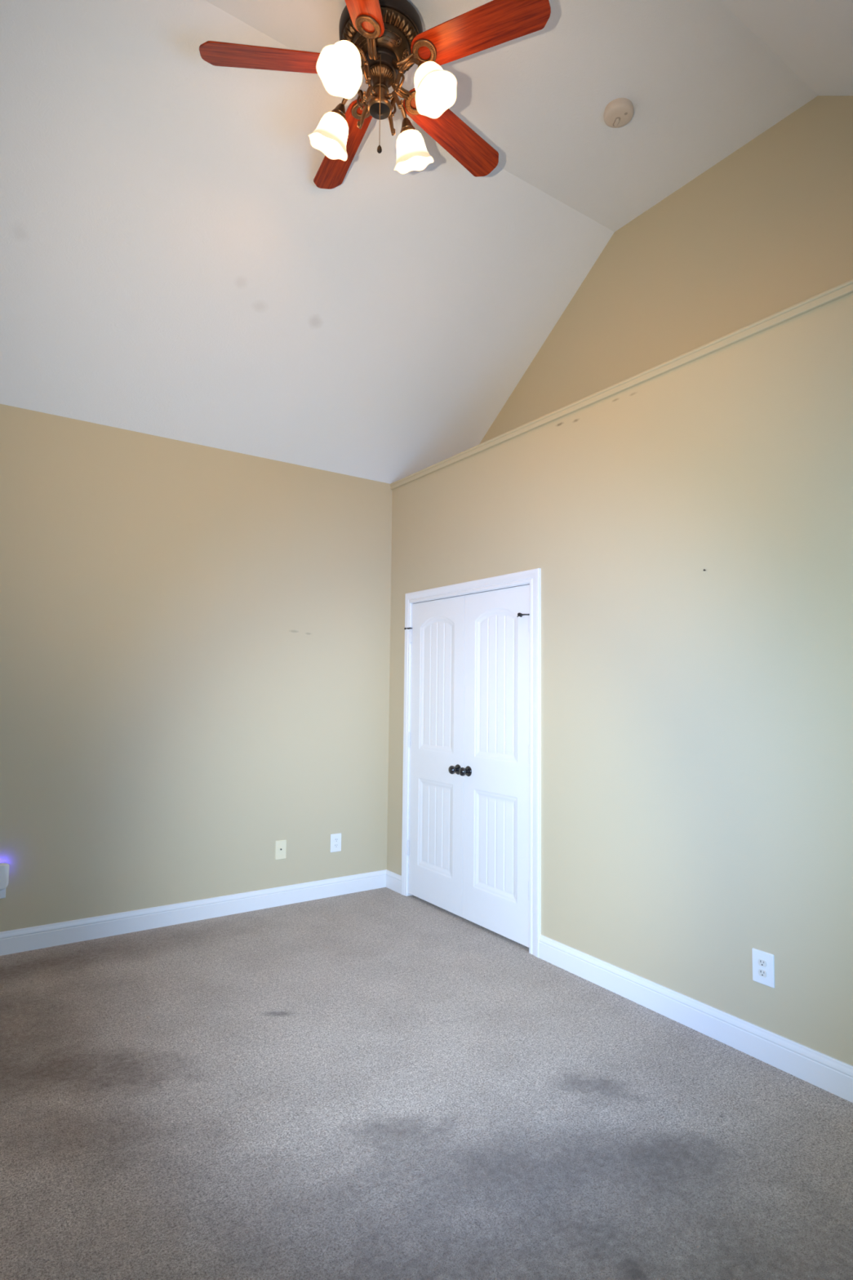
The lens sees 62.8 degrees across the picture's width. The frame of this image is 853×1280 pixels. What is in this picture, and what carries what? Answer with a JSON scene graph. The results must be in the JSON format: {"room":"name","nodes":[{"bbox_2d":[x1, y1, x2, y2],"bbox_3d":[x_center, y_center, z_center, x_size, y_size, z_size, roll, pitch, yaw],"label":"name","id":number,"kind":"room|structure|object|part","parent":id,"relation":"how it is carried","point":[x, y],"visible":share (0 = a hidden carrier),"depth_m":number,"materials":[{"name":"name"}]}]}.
{"room":"empty bedroom","nodes":[
{"label":"empty bedroom","id":0,"kind":"room"},
{"bbox_2d":[0,404,392,932],"bbox_3d":[-1.580,0.233,4.346,4.348,2.977,0.120,3,-5,-35],"label":"wall","id":1,"kind":"structure","parent":0,"point":[195,638],"depth_m":4.31,"materials":[{"name":"paint"}]},
{"bbox_2d":[0,888,5,898],"bbox_3d":[-2.281,1.316,3.717,0.075,0.124,0.009,3,-5,-35],"label":"wall outlet","id":2,"kind":"object","parent":1,"relation":"attached to","point":[2,893],"visible":0.31,"depth_m":3.73,"materials":[{"name":"white plastic"}]},
{"bbox_2d":[0,862,8,890],"bbox_3d":[-2.262,1.251,3.694,0.088,0.140,0.057,3,-5,-35],"label":"night light","id":3,"kind":"object","parent":1,"relation":"attached to","point":[4,867],"visible":1,"depth_m":3.68,"materials":[{"name":"white plastic"}]},
{"bbox_2d":[0,869,386,955],"bbox_3d":[-1.766,1.642,4.050,3.600,0.120,0.015,3,-5,-35],"label":"baseboard","id":4,"kind":"structure","parent":1,"relation":"attached to","point":[23,940],"depth_m":4.22,"materials":[{"name":"white paint"}]},
{"bbox_2d":[275,840,286,860],"bbox_3d":[-0.963,1.389,4.623,0.078,0.124,0.013,3,-5,-35],"label":"cable wall plate","id":5,"kind":"object","parent":1,"relation":"attached to","point":[281,845],"visible":1,"depth_m":4.62,"materials":[{"name":"beige plastic"}]},
{"bbox_2d":[330,832,341,852],"bbox_3d":[-0.629,1.410,4.856,0.083,0.124,0.009,3,-5,-35],"label":"wall outlet","id":6,"kind":"object","parent":1,"relation":"attached to","point":[335,838],"visible":1,"depth_m":4.85,"materials":[{"name":"white plastic"}]},
{"bbox_2d":[0,887,852,1279],"bbox_3d":[-0.251,1.650,2.299,4.348,0.100,4.852,3,-5,-35],"label":"floor","id":7,"kind":"structure","parent":0,"point":[384,1083],"depth_m":2.34,"materials":[{"name":"beige carpet"}]},
{"bbox_2d":[0,0,852,484],"bbox_3d":[-0.210,-2.057,2.552,4.108,1.388,4.812,3,-5,-35],"label":"ceiling","id":8,"kind":"structure","parent":0,"point":[175,264],"depth_m":3.54,"materials":[{"name":"paint"}]},
{"bbox_2d":[199,0,551,189],"bbox_3d":[-0.186,-2.264,2.897,1.357,0.648,1.349,3,-5,-35],"label":"ceiling fan","id":9,"kind":"object","parent":8,"relation":"hanging from","point":[380,41],"visible":1,"depth_m":2.78,"materials":[{"name":"brown wood"}]},
{"bbox_3d":[-0.615,-2.323,2.793,0.563,0.006,0.152,-2,12,-9],"label":"blade","id":10,"kind":"part","parent":9,"relation":"part of","materials":[{"name":"brown wood"}]},
{"bbox_3d":[-0.399,-2.157,2.970,0.180,0.128,0.172,26,10,29],"label":"lamp shade","id":11,"kind":"part","parent":9,"relation":"part of","materials":[{"name":"beige glass"}]},
{"bbox_3d":[-0.313,-2.179,2.640,0.172,0.128,0.180,-2,-29,30],"label":"lamp shade","id":12,"kind":"part","parent":9,"relation":"part of","materials":[{"name":"beige glass"}]},
{"bbox_3d":[-0.383,-2.289,3.242,0.152,0.006,0.563,-14,0,-28],"label":"blade","id":13,"kind":"part","parent":9,"relation":"part of","materials":[{"name":"red wood"}]},
{"bbox_3d":[-0.307,-2.206,2.651,0.052,0.060,0.050,3,-5,-35],"label":"bulb","id":14,"kind":"part","parent":9,"relation":"part of","materials":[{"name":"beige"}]},
{"bbox_3d":[-0.285,-2.214,2.908,0.178,0.189,0.023,-2,-5,32],"label":"light arm","id":15,"kind":"part","parent":9,"relation":"part of","materials":[{"name":"brown metal"}]},
{"bbox_3d":[-0.258,-2.343,2.434,0.152,0.006,0.563,15,2,9],"label":"blade","id":16,"kind":"part","parent":9,"relation":"part of","materials":[{"name":"brown wood"}]},
{"bbox_3d":[-0.246,-2.224,2.757,0.163,0.189,0.084,3,-5,-35],"label":"light arm","id":17,"kind":"part","parent":9,"relation":"part of","materials":[{"name":"brown metal"}]},
{"bbox_3d":[-0.234,-2.310,2.956,0.036,0.048,0.106,-14,0,-28],"label":"iron arm","id":18,"kind":"part","parent":9,"relation":"part of","materials":[{"name":"brown metal"}]},
{"bbox_3d":[-0.209,-2.324,2.753,0.036,0.048,0.106,15,2,9],"label":"iron arm","id":19,"kind":"part","parent":9,"relation":"part of","materials":[{"name":"brown metal"}]},
{"bbox_3d":[-0.190,-2.149,2.847,0.088,0.020,0.088,3,-5,-35],"label":"cap plate","id":20,"kind":"part","parent":9,"relation":"part of","materials":[{"name":"brown metal"}]},
{"bbox_3d":[-0.186,-2.155,2.788,0.003,0.367,0.030,1,-4,0],"label":"pull chain","id":21,"kind":"part","parent":9,"relation":"part of","materials":[{"name":"gold metal"}]},
{"bbox_3d":[-0.188,-2.396,2.864,0.244,0.057,0.244,3,-5,-35],"label":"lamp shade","id":22,"kind":"part","parent":9,"relation":"part of","materials":[{"name":"brown metal"}]},
{"bbox_3d":[-0.133,-2.210,2.947,0.023,0.189,0.178,-2,-5,32],"label":"light arm","id":23,"kind":"part","parent":9,"relation":"part of","materials":[{"name":"brown metal"}]},
{"bbox_3d":[-0.110,-2.310,2.932,0.106,0.048,0.036,9,-23,-44],"label":"iron arm","id":24,"kind":"part","parent":9,"relation":"part of","materials":[{"name":"brown metal"}]},
{"bbox_3d":[-0.094,-2.220,2.795,0.084,0.189,0.163,3,-5,-35],"label":"light arm","id":25,"kind":"part","parent":9,"relation":"part of","materials":[{"name":"brown metal"}]},
{"bbox_3d":[-0.094,-2.319,2.806,0.106,0.048,0.036,2,-18,27],"label":"iron arm","id":26,"kind":"part","parent":9,"relation":"part of","materials":[{"name":"brown metal"}]},
{"bbox_3d":[-0.068,-2.148,3.056,0.172,0.128,0.180,-2,20,30],"label":"lamp shade","id":27,"kind":"part","parent":9,"relation":"part of","materials":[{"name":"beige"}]},
{"bbox_3d":[0.009,-2.197,2.733,0.050,0.060,0.052,3,-5,-35],"label":"bulb","id":28,"kind":"part","parent":9,"relation":"part of","materials":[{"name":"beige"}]},
{"bbox_3d":[0.018,-2.169,2.726,0.180,0.128,0.172,-29,-17,26],"label":"lamp shade","id":29,"kind":"part","parent":9,"relation":"part of","materials":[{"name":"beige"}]},
{"bbox_3d":[0.117,-2.289,3.161,0.563,0.006,0.152,9,-24,-44],"label":"blade","id":30,"kind":"part","parent":9,"relation":"part of","materials":[{"name":"brown wood"}]},
{"bbox_3d":[0.195,-2.323,2.661,0.563,0.006,0.152,2,-18,27],"label":"blade","id":31,"kind":"part","parent":9,"relation":"part of","materials":[{"name":"red wood"}]},
{"bbox_2d":[603,97,634,128],"bbox_3d":[0.921,-2.518,3.348,0.140,0.054,0.140,3,-5,-35],"label":"smoke detector","id":32,"kind":"object","parent":8,"relation":"attached to","point":[619,112],"visible":1,"depth_m":3.32,"materials":[{"name":"plastic"}]},
{"bbox_2d":[386,293,852,1066],"bbox_3d":[1.246,0.204,3.424,0.508,2.971,4.612,3,-5,-35],"label":"wall","id":33,"kind":"structure","parent":0,"point":[697,724],"depth_m":3.07,"materials":[{"name":"paint"}]},
{"bbox_2d":[386,869,401,893],"bbox_3d":[-0.233,1.723,4.980,0.015,0.120,0.224,3,-5,-35],"label":"baseboard","id":34,"kind":"structure","parent":33,"relation":"attached to","point":[393,881],"depth_m":4.97,"materials":[{"name":"white paint"}]},
{"bbox_2d":[404,595,464,917],"bbox_3d":[0.029,0.735,4.676,0.103,2.015,0.670,3,-5,-35],"label":"door","id":35,"kind":"structure","parent":33,"relation":"in","point":[436,735],"depth_m":4.65,"materials":[{"name":"white paint"}]},
{"bbox_3d":[0.172,0.822,4.425,0.062,0.054,0.054,3,-5,-35],"label":"knob","id":36,"kind":"part","parent":35,"relation":"part of","materials":[{"name":"black metal"}]},
{"bbox_2d":[401,568,541,957],"bbox_3d":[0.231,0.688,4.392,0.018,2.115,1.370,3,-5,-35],"label":"trim","id":37,"kind":"structure","parent":33,"relation":"attached to","point":[533,576],"depth_m":3.90,"materials":[{"name":"white paint"}]},
{"bbox_2d":[458,584,529,947],"bbox_3d":[0.397,0.703,4.144,0.103,2.015,0.619,3,-5,-35],"label":"door","id":38,"kind":"structure","parent":33,"relation":"in","point":[495,771],"depth_m":4.15,"materials":[{"name":"white paint"}]},
{"bbox_3d":[0.233,0.817,4.337,0.062,0.054,0.054,3,-5,-35],"label":"knob","id":39,"kind":"part","parent":38,"relation":"part of","materials":[{"name":"black metal"}]},
{"bbox_2d":[390,278,852,489],"bbox_3d":[1.045,-1.271,3.374,0.022,0.045,4.612,3,-5,-35],"label":"trim","id":40,"kind":"structure","parent":33,"relation":"attached to","point":[846,288],"depth_m":3.28,"materials":[{"name":"paint"}]},
{"bbox_2d":[538,934,852,1102],"bbox_3d":[1.469,1.574,2.524,0.015,0.120,3.018,3,-5,-35],"label":"baseboard","id":41,"kind":"structure","parent":33,"relation":"attached to","point":[834,1076],"depth_m":2.91,"materials":[{"name":"white paint"}]},
{"bbox_2d":[751,947,774,987],"bbox_3d":[1.328,1.295,2.757,0.009,0.127,0.089,3,-5,-35],"label":"wall outlet","id":42,"kind":"object","parent":33,"relation":"attached to","point":[763,962],"visible":1,"depth_m":2.75,"materials":[{"name":"white plastic"}]},
{"bbox_2d":[758,959,766,967],"bbox_3d":[1.326,1.275,2.757,0.003,0.025,0.034,3,-5,-35],"label":"receptacle","id":43,"kind":"object","parent":42,"relation":"attached to","point":[762,962],"depth_m":2.76,"materials":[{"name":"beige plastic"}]},
{"bbox_2d":[758,968,767,977],"bbox_3d":[1.326,1.314,2.754,0.003,0.025,0.034,3,-5,-35],"label":"receptacle","id":44,"kind":"object","parent":42,"relation":"attached to","point":[762,972],"depth_m":2.75,"materials":[{"name":"beige plastic"}]},
{"bbox_2d":[480,95,852,444],"bbox_3d":[1.511,-0.403,3.644,0.120,4.220,4.612,3,-5,-35],"label":"wall","id":45,"kind":"structure","parent":0,"point":[766,229],"depth_m":3.68,"materials":[{"name":"paint"}]}
]}

